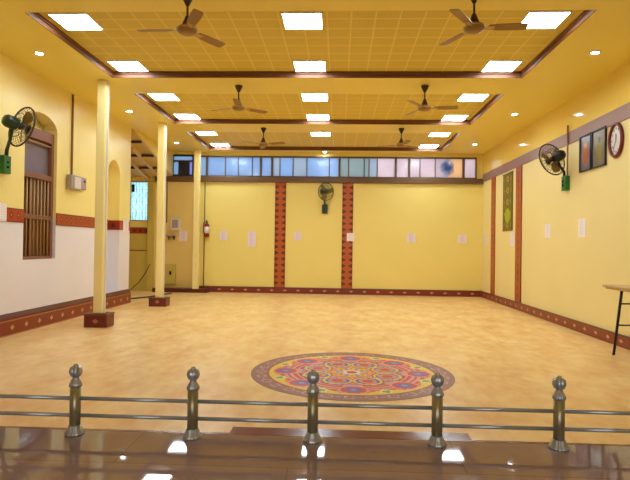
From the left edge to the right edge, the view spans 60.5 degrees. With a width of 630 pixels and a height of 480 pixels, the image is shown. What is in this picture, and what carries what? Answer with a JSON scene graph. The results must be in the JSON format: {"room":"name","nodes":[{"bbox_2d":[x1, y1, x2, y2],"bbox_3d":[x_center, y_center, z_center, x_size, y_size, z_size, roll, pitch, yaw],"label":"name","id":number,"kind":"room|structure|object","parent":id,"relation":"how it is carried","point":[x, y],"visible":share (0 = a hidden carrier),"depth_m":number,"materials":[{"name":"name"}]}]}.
{"room":"community hall","nodes":[
{"label":"community hall","id":0,"kind":"room"},
{"bbox_2d":[0,53,130,314],"bbox_3d":[-5.539,-0.764,5.879,0.400,4.690,17.250,1,-1,2],"label":"wall","id":1,"kind":"structure","parent":0,"point":[69,275],"depth_m":10.89,"materials":[{"name":"paint"}]},
{"bbox_2d":[0,203,6,221],"bbox_3d":[-5.190,-0.461,8.979,0.006,0.300,0.200,1,-1,2],"label":"paper notice","id":2,"kind":"object","parent":1,"relation":"attached to","point":[3,207],"visible":1,"depth_m":8.99,"materials":[{"name":"white paper"}]},
{"bbox_2d":[5,207,23,222],"bbox_3d":[-5.442,-0.493,3.425,0.015,0.240,12.360,1,-1,2],"label":"trim","id":3,"kind":"structure","parent":1,"relation":"attached to","point":[13,214],"depth_m":9.34,"materials":[{"name":"tile"}]},
{"bbox_2d":[0,107,35,173],"bbox_3d":[-4.870,-1.628,8.678,0.967,1.057,0.427,0,-1,37],"label":"wall fan","id":4,"kind":"object","parent":1,"relation":"attached to","point":[11,122],"visible":1,"depth_m":8.62,"materials":[{"name":"green paint"}]},
{"bbox_2d":[23,125,53,259],"bbox_3d":[-5.282,-0.865,10.159,0.140,2.450,1.100,1,-1,2],"label":"window","id":5,"kind":"structure","parent":1,"relation":"in","point":[39,148],"depth_m":10.28,"materials":[{"name":"brown wood"}]},
{"bbox_2d":[31,179,45,255],"bbox_3d":[-5.327,-0.424,10.346,0.025,1.450,0.560,1,-1,2],"label":"bars","id":6,"kind":"object","parent":5,"relation":"attached to","point":[35,179],"depth_m":10.40,"materials":[{"name":"brown wood"}]},
{"bbox_2d":[0,289,130,337],"bbox_3d":[-5.217,1.431,8.699,0.060,0.370,11.580,1,-1,2],"label":"baseboard","id":7,"kind":"structure","parent":1,"relation":"attached to","point":[13,323],"depth_m":10.51,"materials":[{"name":"tile"}]},
{"bbox_2d":[71,94,73,174],"bbox_3d":[-5.064,-2.196,11.275,0.041,1.680,0.041,1,-1,25],"label":"conduit pipe","id":8,"kind":"object","parent":1,"relation":"attached to","point":[72,128],"visible":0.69,"depth_m":11.26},
{"bbox_2d":[66,174,80,190],"bbox_3d":[-5.031,-1.195,11.273,0.135,0.300,0.400,1,-1,2],"label":"switch box","id":9,"kind":"object","parent":1,"relation":"attached to","point":[73,182],"visible":1,"depth_m":11.15,"materials":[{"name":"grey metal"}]},
{"bbox_2d":[56,213,107,228],"bbox_3d":[-5.075,-0.399,11.886,0.015,0.240,2.380,1,-1,2],"label":"trim","id":10,"kind":"structure","parent":1,"relation":"attached to","point":[61,219],"depth_m":11.47,"materials":[{"name":"tile"}]},
{"bbox_2d":[81,177,85,189],"bbox_3d":[-5.041,-1.221,11.664,0.080,0.260,0.320,1,-1,2],"label":"switch box","id":11,"kind":"object","parent":1,"relation":"attached to","point":[83,180],"visible":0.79,"depth_m":11.69,"materials":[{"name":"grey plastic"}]},
{"bbox_2d":[108,220,118,229],"bbox_3d":[-5.150,-0.380,13.794,0.300,0.240,0.015,1,-1,2],"label":"trim","id":12,"kind":"structure","parent":1,"relation":"attached to","point":[112,224],"depth_m":13.79,"materials":[{"name":"tile"}]},
{"bbox_2d":[119,221,129,230],"bbox_3d":[-4.978,-0.374,14.139,0.015,0.240,0.690,1,-1,2],"label":"trim","id":13,"kind":"structure","parent":1,"relation":"attached to","point":[120,222],"depth_m":13.90,"materials":[{"name":"tile"}]},
{"bbox_2d":[123,219,128,231],"bbox_3d":[-4.965,-0.373,14.184,0.006,0.340,0.360,1,-1,2],"label":"paper notice","id":14,"kind":"object","parent":1,"relation":"attached to","point":[125,221],"visible":1,"depth_m":14.15,"materials":[{"name":"white paper"}]},
{"bbox_2d":[135,130,172,174],"bbox_3d":[-4.888,-2.615,16.357,0.059,0.830,3.700,1,-1,2],"label":"trim","id":15,"kind":"structure","parent":1,"relation":"attached to","point":[151,144],"depth_m":16.52,"materials":[{"name":"paint"}]},
{"bbox_2d":[131,128,172,178],"bbox_3d":[-5.932,-2.549,16.402,2.150,0.971,3.700,1,-1,2],"label":"roof","id":16,"kind":"structure","parent":0,"point":[143,160],"depth_m":16.68,"materials":[{"name":"paint"}]},
{"bbox_2d":[153,182,193,287],"bbox_3d":[-4.713,-0.118,18.159,1.400,3.680,0.030,1,-1,2],"label":"wall","id":17,"kind":"structure","parent":0,"point":[180,194],"depth_m":18.14,"materials":[{"name":"paint"}]},
{"bbox_2d":[166,182,167,222],"bbox_3d":[-4.978,-1.272,18.148,0.037,1.380,0.037,1,-1,25],"label":"conduit pipe","id":18,"kind":"object","parent":17,"relation":"attached to","point":[167,182],"visible":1,"depth_m":18.14,"materials":[{"name":"brown metal"}]},
{"bbox_2d":[165,264,175,283],"bbox_3d":[-4.835,1.139,18.060,0.340,0.660,0.150,1,-1,2],"label":"box","id":19,"kind":"object","parent":17,"relation":"attached to","point":[170,269],"visible":1,"depth_m":18.00,"materials":[{"name":"yellow paint"}]},
{"bbox_2d":[171,218,179,229],"bbox_3d":[-4.671,-0.538,18.082,0.300,0.400,0.128,1,-1,2],"label":"meter box","id":20,"kind":"object","parent":17,"relation":"attached to","point":[175,222],"visible":1,"depth_m":18.02,"materials":[{"name":"white plastic"}]},
{"bbox_2d":[179,231,186,240],"bbox_3d":[-4.424,-0.134,18.128,0.260,0.340,0.006,1,-1,2],"label":"paper notice","id":21,"kind":"object","parent":17,"relation":"attached to","point":[182,234],"visible":1,"depth_m":18.13,"materials":[{"name":"paper"}]},
{"bbox_2d":[129,152,482,290],"bbox_3d":[-0.796,-0.567,18.094,12.620,4.690,0.230,1,-1,2],"label":"wall","id":22,"kind":"structure","parent":0,"point":[436,214],"depth_m":17.93,"materials":[{"name":"paint"}]},
{"bbox_2d":[130,227,146,233],"bbox_3d":[-6.280,-0.326,18.204,1.300,0.210,0.020,1,-1,2],"label":"trim","id":23,"kind":"structure","parent":22,"relation":"attached to","point":[133,230],"depth_m":18.18,"materials":[{"name":"tile"}]},
{"bbox_2d":[130,181,147,220],"bbox_3d":[-5.943,-1.315,18.276,0.660,1.360,0.130,1,-1,2],"label":"window","id":24,"kind":"structure","parent":22,"relation":"in","point":[138,190],"depth_m":18.29,"materials":[{"name":"teal glass"}]},
{"bbox_2d":[146,181,154,290],"bbox_3d":[-5.524,-0.130,18.159,0.220,3.680,0.100,1,-1,2],"label":"trim","id":25,"kind":"structure","parent":22,"relation":"attached to","point":[151,184],"depth_m":18.11,"materials":[{"name":"yellow paint"}]},
{"bbox_2d":[173,154,193,175],"bbox_3d":[-4.457,-2.509,18.214,0.760,0.730,0.110,1,-1,2],"label":"window","id":26,"kind":"structure","parent":22,"relation":"in","point":[183,165],"depth_m":18.20,"materials":[{"name":"glass"}]},
{"bbox_2d":[201,156,206,175],"bbox_3d":[-3.763,-2.485,18.184,0.270,0.700,0.110,1,-1,2],"label":"window","id":27,"kind":"structure","parent":22,"relation":"in","point":[203,158],"depth_m":18.19,"materials":[{"name":"blue glass"}]},
{"bbox_2d":[203,182,205,285],"bbox_3d":[-3.713,-0.204,18.111,0.032,3.480,0.032,1,-1,2],"label":"conduit pipe","id":28,"kind":"object","parent":22,"relation":"attached to","point":[205,182],"visible":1,"depth_m":18.10,"materials":[{"name":"brown metal"}]},
{"bbox_2d":[203,220,208,236],"bbox_3d":[-3.614,-0.390,18.040,0.187,0.572,0.203,0,-1,40],"label":"fire extinguisher","id":29,"kind":"object","parent":22,"relation":"attached to","point":[206,226],"visible":1,"depth_m":17.96,"materials":[{"name":"red metal"}]},
{"bbox_2d":[210,191,211,285],"bbox_3d":[-3.483,-0.206,18.116,0.024,3.490,0.010,1,-1,2],"label":"trim","id":30,"kind":"structure","parent":22,"relation":"attached to","point":[211,191],"depth_m":18.11,"materials":[{"name":"paint"}]},
{"bbox_2d":[220,231,226,239],"bbox_3d":[-3.064,-0.145,18.099,0.240,0.300,0.006,1,-1,2],"label":"paper notice","id":31,"kind":"object","parent":22,"relation":"attached to","point":[223,234],"visible":1,"depth_m":18.10,"materials":[{"name":"white paper"}]},
{"bbox_2d":[207,156,260,176],"bbox_3d":[-2.719,-2.470,18.138,1.820,0.700,0.110,1,-1,2],"label":"window","id":32,"kind":"structure","parent":22,"relation":"in","point":[222,166],"depth_m":18.14,"materials":[{"name":"blue glass"}]},
{"bbox_2d":[248,232,255,246],"bbox_3d":[-2.116,-0.032,18.057,0.260,0.500,0.006,1,-1,2],"label":"paper notice","id":33,"kind":"object","parent":22,"relation":"attached to","point":[251,235],"visible":1,"depth_m":18.05,"materials":[{"name":"paper"}]},
{"bbox_2d":[261,156,271,176],"bbox_3d":[-1.620,-2.454,18.091,0.380,0.700,0.110,1,-1,2],"label":"window","id":34,"kind":"structure","parent":22,"relation":"in","point":[266,161],"depth_m":18.09,"materials":[{"name":"blue glass"}]},
{"bbox_2d":[274,182,285,286],"bbox_3d":[-1.165,-0.173,18.008,0.360,3.490,0.025,1,-1,2],"label":"trim","id":35,"kind":"structure","parent":22,"relation":"attached to","point":[280,188],"depth_m":18.00,"materials":[{"name":"tile"}]},
{"bbox_2d":[294,232,300,240],"bbox_3d":[-0.576,-0.120,17.991,0.240,0.280,0.006,1,-1,2],"label":"paper notice","id":36,"kind":"object","parent":22,"relation":"attached to","point":[297,235],"visible":1,"depth_m":17.99,"materials":[{"name":"paper"}]},
{"bbox_2d":[272,156,339,177],"bbox_3d":[-0.307,-2.436,18.033,2.250,0.700,0.110,1,-1,2],"label":"window","id":37,"kind":"structure","parent":22,"relation":"in","point":[282,166],"depth_m":18.03,"materials":[{"name":"blue glass"}]},
{"bbox_2d":[311,183,312,287],"bbox_3d":[-0.096,-0.158,17.969,0.024,3.490,0.010,1,-1,2],"label":"trim","id":38,"kind":"structure","parent":22,"relation":"attached to","point":[312,183],"depth_m":17.97,"materials":[{"name":"paint"}]},
{"bbox_2d":[152,286,480,296],"bbox_3d":[0.033,1.687,17.738,10.770,0.200,0.420,1,-1,2],"label":"baseboard","id":39,"kind":"structure","parent":22,"relation":"attached to","point":[240,289],"depth_m":17.84,"materials":[{"name":"tile"}]},
{"bbox_2d":[155,176,483,183],"bbox_3d":[0.068,-1.989,17.942,10.920,0.175,0.090,1,-1,2],"label":"trim","id":40,"kind":"structure","parent":22,"relation":"attached to","point":[168,178],"depth_m":17.89,"materials":[{"name":"brown wood"}]},
{"bbox_2d":[318,183,333,213],"bbox_3d":[0.359,-1.372,17.662,0.540,0.984,0.611,1,-1,2],"label":"wall fan","id":41,"kind":"object","parent":22,"relation":"attached to","point":[323,191],"visible":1,"depth_m":17.56,"materials":[{"name":"green metal"}]},
{"bbox_2d":[341,183,352,287],"bbox_3d":[1.072,-0.142,17.910,0.360,3.490,0.025,1,-1,2],"label":"trim","id":42,"kind":"structure","parent":22,"relation":"attached to","point":[347,194],"depth_m":17.90,"materials":[{"name":"tile"}]},
{"bbox_2d":[347,233,353,240],"bbox_3d":[1.181,-0.096,17.890,0.250,0.270,0.006,1,-1,2],"label":"paper notice","id":43,"kind":"object","parent":22,"relation":"attached to","point":[350,236],"visible":1,"depth_m":17.89,"materials":[{"name":"white paper"}]},
{"bbox_2d":[339,157,395,177],"bbox_3d":[1.746,-2.407,17.944,1.860,0.700,0.110,1,-1,2],"label":"window","id":44,"kind":"structure","parent":22,"relation":"in","point":[350,167],"depth_m":17.94,"materials":[{"name":"glass"}]},
{"bbox_2d":[396,157,408,177],"bbox_3d":[2.895,-2.391,17.894,0.440,0.700,0.110,1,-1,2],"label":"window","id":45,"kind":"structure","parent":22,"relation":"in","point":[402,163],"depth_m":17.89,"materials":[{"name":"glass"}]},
{"bbox_2d":[407,234,414,241],"bbox_3d":[3.180,-0.067,17.828,0.270,0.280,0.006,1,-1,2],"label":"paper notice","id":46,"kind":"object","parent":22,"relation":"attached to","point":[410,237],"visible":1,"depth_m":17.82,"materials":[{"name":"paper"}]},
{"bbox_2d":[409,157,463,178],"bbox_3d":[4.004,-2.375,17.846,1.780,0.700,0.110,1,-1,2],"label":"window","id":47,"kind":"structure","parent":22,"relation":"in","point":[419,167],"depth_m":17.84,"materials":[{"name":"glass"}]},
{"bbox_2d":[458,235,466,242],"bbox_3d":[4.848,-0.034,17.755,0.280,0.280,0.006,1,-1,2],"label":"paper notice","id":48,"kind":"object","parent":22,"relation":"attached to","point":[461,238],"visible":1,"depth_m":17.75,"materials":[{"name":"paper"}]},
{"bbox_2d":[464,157,476,178],"bbox_3d":[5.103,-2.360,17.798,0.420,0.700,0.110,1,-1,2],"label":"window","id":49,"kind":"structure","parent":22,"relation":"in","point":[470,164],"depth_m":17.80,"materials":[{"name":"glass"}]},
{"bbox_2d":[0,0,629,153],"bbox_3d":[0.037,-3.105,7.665,10.520,0.190,21.250,1,-1,2],"label":"ceiling","id":50,"kind":"structure","parent":0,"point":[356,35],"depth_m":9.21,"materials":[{"name":"paint"}]},
{"bbox_2d":[33,51,44,55],"bbox_3d":[-4.517,-3.054,8.848,0.180,0.014,0.180,1,-1,2],"label":"recessed light","id":51,"kind":"object","parent":50,"relation":"in","point":[35,52],"visible":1,"depth_m":8.84,"materials":[{"name":"beige"}]},
{"bbox_2d":[47,13,103,29],"bbox_3d":[-3.450,-3.158,7.812,0.560,0.022,0.560,1,-1,2],"label":"recessed light","id":52,"kind":"object","parent":50,"relation":"in","point":[69,21],"visible":0.96,"depth_m":7.79,"materials":[{"name":"beige plastic"}]},
{"bbox_2d":[106,60,148,71],"bbox_3d":[-3.366,-3.136,9.740,0.560,0.022,0.560,1,-1,2],"label":"recessed light","id":53,"kind":"object","parent":50,"relation":"in","point":[120,65],"visible":1,"depth_m":9.70,"materials":[{"name":"beige plastic"}]},
{"bbox_2d":[148,94,180,100],"bbox_3d":[-3.279,-3.114,11.738,0.560,0.022,0.560,1,-1,2],"label":"recessed light","id":54,"kind":"object","parent":50,"relation":"in","point":[158,97],"visible":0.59,"depth_m":11.78,"materials":[{"name":"beige plastic"}]},
{"bbox_2d":[137,0,224,47],"bbox_3d":[-1.532,-2.800,6.606,1.132,0.486,0.982,1,-1,-26],"label":"ceiling fan","id":55,"kind":"object","parent":50,"relation":"hanging from","point":[187,28],"visible":1,"depth_m":6.69,"materials":[{"name":"brown metal"}]},
{"bbox_2d":[173,113,200,119],"bbox_3d":[-3.201,-3.094,13.537,0.560,0.022,0.560,1,-1,2],"label":"recessed light","id":56,"kind":"object","parent":50,"relation":"in","point":[181,116],"visible":1,"depth_m":13.51,"materials":[{"name":"beige plastic"}]},
{"bbox_2d":[196,132,217,134],"bbox_3d":[-3.116,-3.072,15.505,0.560,0.022,0.560,1,-1,2],"label":"recessed light","id":57,"kind":"object","parent":50,"relation":"in","point":[198,133],"visible":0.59,"depth_m":15.55,"materials":[{"name":"beige plastic"}]},
{"bbox_2d":[210,143,230,146],"bbox_3d":[-3.038,-3.052,17.303,0.560,0.022,0.560,1,-1,2],"label":"recessed light","id":58,"kind":"object","parent":50,"relation":"in","point":[212,144],"visible":1,"depth_m":17.32,"materials":[{"name":"beige plastic"}]},
{"bbox_2d":[211,85,267,113],"bbox_3d":[-1.475,-2.760,10.372,1.132,0.486,0.982,1,-1,-5],"label":"ceiling fan","id":59,"kind":"object","parent":50,"relation":"hanging from","point":[238,106],"visible":1,"depth_m":10.48,"materials":[{"name":"brown metal"}]},
{"bbox_2d":[244,127,285,148],"bbox_3d":[-1.238,-2.716,14.222,0.982,0.486,1.132,1,-1,22],"label":"ceiling fan","id":60,"kind":"object","parent":50,"relation":"hanging from","point":[263,143],"visible":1,"depth_m":14.20,"materials":[{"name":"brown metal"}]},
{"bbox_2d":[281,12,322,29],"bbox_3d":[-0.173,-3.112,7.670,0.560,0.022,0.560,1,-1,2],"label":"recessed light","id":61,"kind":"object","parent":50,"relation":"in","point":[291,20],"visible":0.96,"depth_m":7.65,"materials":[{"name":"beige plastic"}]},
{"bbox_2d":[293,60,325,71],"bbox_3d":[-0.089,-3.090,9.598,0.560,0.022,0.560,1,-1,2],"label":"recessed light","id":62,"kind":"object","parent":50,"relation":"in","point":[299,65],"visible":1,"depth_m":9.56,"materials":[{"name":"beige plastic"}]},
{"bbox_2d":[26,10,595,77],"bbox_3d":[-0.081,-3.055,8.536,7.550,0.113,2.820,1,-1,2],"label":"trim","id":63,"kind":"structure","parent":50,"relation":"attached to","point":[584,15],"depth_m":9.83,"materials":[{"name":"brown wood"}]},
{"bbox_2d":[301,94,327,100],"bbox_3d":[-0.003,-3.068,11.596,0.560,0.022,0.560,1,-1,2],"label":"recessed light","id":64,"kind":"object","parent":50,"relation":"in","point":[305,97],"visible":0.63,"depth_m":11.60,"materials":[{"name":"beige plastic"}]},
{"bbox_2d":[306,114,329,119],"bbox_3d":[0.075,-3.048,13.394,0.560,0.022,0.560,1,-1,2],"label":"recessed light","id":65,"kind":"object","parent":50,"relation":"in","point":[309,116],"visible":1,"depth_m":13.33,"materials":[{"name":"beige plastic"}]},
{"bbox_2d":[135,94,503,124],"bbox_3d":[0.085,-3.012,12.362,7.530,0.113,2.720,1,-1,2],"label":"trim","id":66,"kind":"structure","parent":50,"relation":"attached to","point":[143,97],"depth_m":13.65,"materials":[{"name":"brown wood"}]},
{"bbox_2d":[311,133,330,135],"bbox_3d":[0.161,-3.026,15.362,0.560,0.022,0.560,1,-1,2],"label":"recessed light","id":67,"kind":"object","parent":50,"relation":"in","point":[312,134],"visible":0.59,"depth_m":15.46,"materials":[{"name":"beige plastic"}]},
{"bbox_2d":[186,132,460,150],"bbox_3d":[0.248,-2.970,16.123,7.530,0.113,2.750,1,-1,2],"label":"trim","id":68,"kind":"structure","parent":50,"relation":"attached to","point":[192,134],"depth_m":17.43,"materials":[{"name":"brown wood"}]},
{"bbox_2d":[387,128,417,148],"bbox_3d":[2.275,-2.668,13.964,1.132,0.486,0.982,1,-1,-10],"label":"ceiling fan","id":69,"kind":"object","parent":50,"relation":"hanging from","point":[401,143],"visible":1,"depth_m":14.05,"materials":[{"name":"brown metal"}]},
{"bbox_2d":[419,144,438,147],"bbox_3d":[3.585,-2.959,17.015,0.560,0.022,0.560,1,-1,2],"label":"recessed light","id":70,"kind":"object","parent":50,"relation":"in","point":[421,145],"visible":1,"depth_m":16.96,"materials":[{"name":"beige plastic"}]},
{"bbox_2d":[404,85,457,115],"bbox_3d":[2.020,-2.711,10.222,1.132,0.486,0.982,0,-1,36],"label":"ceiling fan","id":71,"kind":"object","parent":50,"relation":"hanging from","point":[424,107],"visible":1,"depth_m":10.28,"materials":[{"name":"brown metal"}]},
{"bbox_2d":[428,133,450,136],"bbox_3d":[3.507,-2.979,15.216,0.560,0.022,0.560,1,-1,2],"label":"recessed light","id":72,"kind":"object","parent":50,"relation":"in","point":[430,134],"visible":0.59,"depth_m":15.24,"materials":[{"name":"beige plastic"}]},
{"bbox_2d":[429,133,449,135],"bbox_3d":[3.507,-2.982,15.216,0.536,0.015,0.536,1,-1,2],"label":"diffuser","id":73,"kind":"object","parent":72,"relation":"attached to","point":[431,134],"depth_m":15.22,"materials":[{"name":"white plastic"}]},
{"bbox_2d":[441,114,468,120],"bbox_3d":[3.422,-3.001,13.248,0.560,0.022,0.560,1,-1,2],"label":"recessed light","id":74,"kind":"object","parent":50,"relation":"in","point":[447,117],"visible":1,"depth_m":13.21,"materials":[{"name":"beige plastic"}]},
{"bbox_2d":[442,115,466,119],"bbox_3d":[3.422,-3.004,13.248,0.536,0.015,0.536,1,-1,2],"label":"diffuser","id":75,"kind":"object","parent":74,"relation":"attached to","point":[446,117],"depth_m":13.21,"materials":[{"name":"white plastic"}]},
{"bbox_2d":[456,94,489,101],"bbox_3d":[3.344,-3.021,11.450,0.560,0.022,0.560,1,-1,2],"label":"recessed light","id":76,"kind":"object","parent":50,"relation":"in","point":[464,97],"visible":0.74,"depth_m":11.45,"materials":[{"name":"beige plastic"}]},
{"bbox_2d":[439,0,528,45],"bbox_3d":[1.845,-2.753,6.426,1.132,0.486,0.982,0,-1,36],"label":"ceiling fan","id":77,"kind":"object","parent":50,"relation":"hanging from","point":[473,26],"visible":1,"depth_m":6.47,"materials":[{"name":"brown metal"}]},
{"bbox_2d":[481,60,522,71],"bbox_3d":[3.257,-3.043,9.452,0.560,0.022,0.560,1,-1,2],"label":"recessed light","id":78,"kind":"object","parent":50,"relation":"in","point":[492,65],"visible":1,"depth_m":9.41,"materials":[{"name":"beige plastic"}]},
{"bbox_2d":[483,62,520,70],"bbox_3d":[3.257,-3.046,9.452,0.536,0.015,0.536,1,-1,2],"label":"diffuser","id":79,"kind":"object","parent":78,"relation":"attached to","point":[490,66],"depth_m":9.45,"materials":[{"name":"white plastic"}]},
{"bbox_2d":[520,10,571,28],"bbox_3d":[3.174,-3.065,7.524,0.560,0.022,0.560,1,-1,2],"label":"recessed light","id":80,"kind":"object","parent":50,"relation":"in","point":[552,19],"visible":0.83,"depth_m":7.47,"materials":[{"name":"beige plastic"}]},
{"bbox_2d":[589,50,600,54],"bbox_3d":[4.383,-2.929,8.451,0.180,0.014,0.180,1,-1,2],"label":"recessed light","id":81,"kind":"object","parent":50,"relation":"in","point":[596,52],"visible":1,"depth_m":8.43,"materials":[{"name":"beige"}]},
{"bbox_2d":[0,290,629,444],"bbox_3d":[-1.182,1.723,7.665,12.820,0.120,21.250,1,-1,2],"label":"floor","id":82,"kind":"structure","parent":0,"point":[497,355],"depth_m":7.60,"materials":[{"name":"tile"}]},
{"bbox_2d":[83,80,114,327],"bbox_3d":[-4.085,-0.696,10.325,0.464,4.690,0.364,1,-1,2],"label":"pillar","id":83,"kind":"structure","parent":82,"relation":"on","point":[98,318],"depth_m":10.24,"materials":[{"name":"paint"}]},
{"bbox_2d":[131,293,171,298],"bbox_3d":[-5.238,1.670,15.796,0.516,0.040,3.071,0,-1,34],"label":"cable","id":84,"kind":"object","parent":82,"relation":"on","point":[165,293],"visible":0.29,"depth_m":15.81,"materials":[{"name":"black rubber"}]},
{"bbox_2d":[148,123,169,306],"bbox_3d":[-3.952,-0.657,13.852,0.464,4.690,0.364,1,-1,2],"label":"pillar","id":85,"kind":"structure","parent":82,"relation":"on","point":[159,300],"depth_m":13.77,"materials":[{"name":"paint"}]},
{"bbox_2d":[192,149,200,288],"bbox_3d":[-3.884,-0.681,17.714,0.190,4.560,0.190,1,-1,2],"label":"pillar","id":86,"kind":"structure","parent":82,"relation":"on","point":[197,152],"depth_m":17.62,"materials":[{"name":"paint"}]},
{"bbox_2d":[230,427,471,439],"bbox_3d":[0.202,1.387,3.249,1.400,0.500,1.160,1,-1,2],"label":"entry steps","id":87,"kind":"structure","parent":82,"relation":"on","point":[259,430],"depth_m":3.18,"materials":[{"name":"brown stone"}]},
{"bbox_2d":[251,352,454,400],"bbox_3d":[0.464,1.677,6.838,2.536,0.004,2.536,1,-1,2],"label":"rangoli","id":88,"kind":"object","parent":82,"relation":"on","point":[344,376],"visible":0.95,"depth_m":6.64},
{"bbox_2d":[602,284,629,354],"bbox_3d":[4.718,1.217,7.474,0.570,1.060,1.870,1,-1,2],"label":"folding table","id":89,"kind":"object","parent":82,"relation":"on","point":[626,288],"visible":1,"depth_m":8.09,"materials":[{"name":"metal"}]},
{"bbox_2d":[0,428,629,479],"bbox_3d":[-0.465,1.262,-0.164,10.320,0.660,5.660,1,-1,2],"label":"floor","id":90,"kind":"structure","parent":0,"point":[25,453],"depth_m":2.37,"materials":[{"name":"stone"}]},
{"bbox_2d":[0,364,629,451],"bbox_3d":[-0.013,0.795,2.599,3.562,0.343,0.092,1,-1,2],"label":"railing","id":91,"kind":"object","parent":90,"relation":"on","point":[558,443],"visible":1,"depth_m":2.58,"materials":[{"name":"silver metal"}]},
{"bbox_2d":[0,426,629,446],"bbox_3d":[-0.342,1.293,2.678,10.320,0.660,0.030,1,-1,2],"label":"trim","id":92,"kind":"structure","parent":90,"relation":"attached to","point":[0,426],"depth_m":2.67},
{"bbox_2d":[482,62,629,336],"bbox_3d":[5.156,-0.593,7.415,0.200,4.690,21.250,1,-1,2],"label":"wall","id":93,"kind":"structure","parent":0,"point":[564,273],"depth_m":10.94,"materials":[{"name":"paint"}]},
{"bbox_2d":[484,233,486,245],"bbox_3d":[5.479,-0.019,17.380,0.006,0.400,0.300,1,-1,2],"label":"paper notice","id":94,"kind":"object","parent":93,"relation":"attached to","point":[485,234],"visible":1,"depth_m":17.34,"materials":[{"name":"white paper"}]},
{"bbox_2d":[490,177,495,294],"bbox_3d":[5.431,-0.129,16.473,0.025,3.560,0.380,1,-1,2],"label":"trim","id":95,"kind":"structure","parent":93,"relation":"attached to","point":[493,181],"depth_m":16.43,"materials":[{"name":"tile"}]},
{"bbox_2d":[502,171,513,230],"bbox_3d":[5.378,-1.061,15.074,0.032,1.623,0.900,1,-1,2],"label":"tapestry","id":96,"kind":"object","parent":93,"relation":"attached to","point":[507,178],"visible":1,"depth_m":15.04,"materials":[{"name":"fabric"}]},
{"bbox_2d":[510,233,513,245],"bbox_3d":[5.362,-0.018,14.682,0.006,0.360,0.340,1,-1,2],"label":"paper notice","id":97,"kind":"object","parent":93,"relation":"attached to","point":[511,234],"visible":1,"depth_m":14.69,"materials":[{"name":"paper"}]},
{"bbox_2d":[515,165,522,302],"bbox_3d":[5.330,-0.155,14.145,0.025,3.560,0.440,1,-1,2],"label":"trim","id":98,"kind":"structure","parent":93,"relation":"attached to","point":[518,214],"depth_m":14.10,"materials":[{"name":"tile"}]},
{"bbox_2d":[545,224,549,237],"bbox_3d":[5.256,-0.206,12.207,0.006,0.320,0.290,1,-1,2],"label":"paper notice","id":99,"kind":"object","parent":93,"relation":"attached to","point":[547,226],"visible":1,"depth_m":12.20,"materials":[{"name":"white paper"}]},
{"bbox_2d":[539,144,569,190],"bbox_3d":[4.918,-1.491,10.883,0.909,0.933,0.433,1,-1,-29],"label":"wall fan","id":100,"kind":"object","parent":93,"relation":"attached to","point":[558,155],"visible":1,"depth_m":10.87,"materials":[{"name":"green paint"}]},
{"bbox_2d":[481,291,629,349],"bbox_3d":[5.116,1.680,10.090,0.050,0.200,15.260,1,-1,2],"label":"baseboard","id":101,"kind":"structure","parent":93,"relation":"attached to","point":[623,341],"depth_m":11.02,"materials":[{"name":"tile"}]},
{"bbox_2d":[482,102,629,181],"bbox_3d":[5.062,-2.136,7.287,0.020,0.250,20.950,1,-1,2],"label":"trim","id":102,"kind":"structure","parent":93,"relation":"attached to","point":[622,113],"depth_m":11.06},
{"bbox_2d":[566,125,568,175],"bbox_3d":[5.194,-1.834,11.106,0.033,1.050,0.033,1,-1,25],"label":"conduit pipe","id":103,"kind":"object","parent":93,"relation":"attached to","point":[567,125],"visible":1,"depth_m":11.10,"materials":[{"name":"brown plastic"}]},
{"bbox_2d":[578,218,585,236],"bbox_3d":[5.182,-0.235,10.489,0.006,0.360,0.300,1,-1,2],"label":"paper notice","id":104,"kind":"object","parent":93,"relation":"attached to","point":[581,222],"visible":1,"depth_m":10.49,"materials":[{"name":"white paper"}]},
{"bbox_2d":[579,132,591,172],"bbox_3d":[5.178,-1.667,10.334,0.040,0.700,0.480,1,-1,2],"label":"framed picture","id":105,"kind":"object","parent":93,"relation":"attached to","point":[585,140],"visible":1,"depth_m":10.35},
{"bbox_2d":[580,134,589,170],"bbox_3d":[5.186,-1.667,10.334,0.016,0.644,0.424,1,-1,2],"label":"print","id":106,"kind":"object","parent":105,"relation":"attached to","point":[585,139],"depth_m":10.35},
{"bbox_2d":[591,125,606,168],"bbox_3d":[5.155,-1.673,9.805,0.040,0.700,0.520,1,-1,2],"label":"framed picture","id":107,"kind":"object","parent":93,"relation":"attached to","point":[598,139],"visible":1,"depth_m":9.79},
{"bbox_2d":[593,129,603,166],"bbox_3d":[5.163,-1.673,9.805,0.016,0.644,0.464,1,-1,2],"label":"print","id":108,"kind":"object","parent":107,"relation":"attached to","point":[598,137],"depth_m":9.82},
{"bbox_2d":[608,122,623,157],"bbox_3d":[5.121,-1.700,9.196,0.060,0.607,0.467,1,-1,2],"label":"wall clock","id":109,"kind":"object","parent":93,"relation":"attached to","point":[616,133],"visible":1,"depth_m":9.19,"materials":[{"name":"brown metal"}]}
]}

